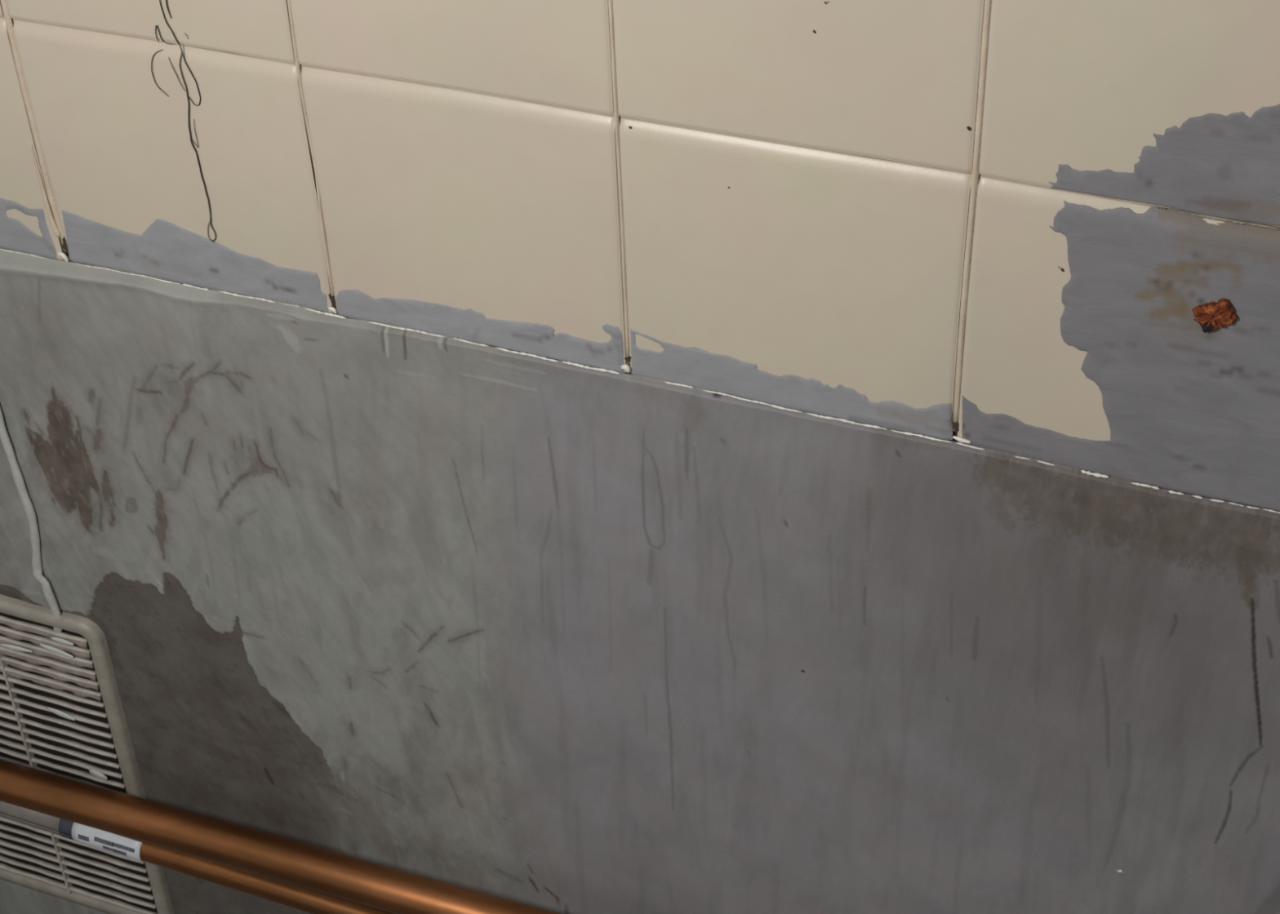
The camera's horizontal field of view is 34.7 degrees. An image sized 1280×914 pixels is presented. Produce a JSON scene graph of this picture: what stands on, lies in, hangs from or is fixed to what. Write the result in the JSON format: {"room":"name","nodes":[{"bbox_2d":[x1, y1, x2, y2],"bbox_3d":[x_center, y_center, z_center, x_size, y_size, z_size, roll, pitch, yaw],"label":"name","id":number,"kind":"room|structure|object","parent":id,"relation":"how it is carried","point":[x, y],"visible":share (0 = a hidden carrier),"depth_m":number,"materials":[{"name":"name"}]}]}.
{"room":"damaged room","nodes":[
{"label":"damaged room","id":0,"kind":"room"},
{"bbox_2d":[0,0,1279,913],"bbox_3d":[0.006,-0.202,1.485,3.200,2.250,0.134,12,40,18],"label":"wall","id":1,"kind":"structure","parent":0,"point":[578,456],"depth_m":1.55,"materials":[{"name":"grey paint"}]},
{"bbox_2d":[0,406,62,633],"bbox_3d":[-0.568,0.004,1.846,0.023,0.415,0.008,12,40,18],"label":"cable","id":2,"kind":"object","parent":1,"relation":"attached to","point":[17,475],"visible":1,"depth_m":1.88,"materials":[{"name":"white plastic"}]},
{"bbox_2d":[0,594,174,913],"bbox_3d":[-0.645,0.304,2.125,0.300,0.446,0.021,12,40,18],"label":"air vent","id":3,"kind":"object","parent":1,"relation":"in","point":[62,713],"visible":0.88,"depth_m":2.07,"materials":[{"name":"plastic"}]},
{"bbox_2d":[151,0,215,242],"bbox_3d":[-0.345,-0.259,1.543,0.040,0.222,0.002,12,40,18],"label":"thread tangle","id":4,"kind":"object","parent":1,"relation":"hanging from","point":[182,54],"visible":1,"depth_m":1.53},
{"bbox_2d":[0,801,394,913],"bbox_3d":[-0.003,0.512,1.927,3.100,0.067,0.035,12,40,18],"label":"copper pipe","id":5,"kind":"object","parent":1,"relation":"attached to","point":[304,900],"visible":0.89,"depth_m":2.06,"materials":[{"name":"metal"}]},
{"bbox_2d":[78,834,88,841],"bbox_3d":[-0.570,0.390,2.095,0.013,0.005,0.001,12,40,18],"label":"print","id":6,"kind":"object","parent":5,"relation":"on","point":[82,837],"depth_m":2.09},
{"bbox_2d":[93,836,113,847],"bbox_3d":[-0.546,0.392,2.087,0.023,0.005,0.002,12,40,18],"label":"print","id":7,"kind":"object","parent":5,"relation":"on","point":[99,842],"depth_m":2.09},
{"bbox_2d":[102,845,116,853],"bbox_3d":[-0.541,0.400,2.088,0.016,0.004,0.001,12,40,18],"label":"print","id":8,"kind":"object","parent":5,"relation":"attached to","point":[113,849],"depth_m":2.09},
{"bbox_2d":[113,848,126,856],"bbox_3d":[-0.529,0.403,2.084,0.015,0.005,0.001,12,40,18],"label":"print","id":9,"kind":"object","parent":5,"relation":"attached to","point":[122,852],"depth_m":2.08},
{"bbox_2d":[112,843,134,853],"bbox_3d":[-0.525,0.397,2.080,0.027,0.004,0.002,12,40,18],"label":"print","id":10,"kind":"object","parent":5,"relation":"on","point":[117,847],"depth_m":2.08},
{"bbox_2d":[0,759,560,913],"bbox_3d":[-0.016,0.449,1.846,3.101,0.127,0.041,12,40,18],"label":"copper pipe","id":11,"kind":"object","parent":1,"relation":"attached to","point":[348,877],"visible":1,"depth_m":1.96,"materials":[{"name":"brown metal"}]},
{"bbox_2d":[1191,297,1237,333],"bbox_3d":[0.368,-0.091,1.312,0.029,0.027,0.009,12,40,18],"label":"stub","id":12,"kind":"object","parent":1,"relation":"attached to","point":[1212,315],"visible":1,"depth_m":1.31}
]}

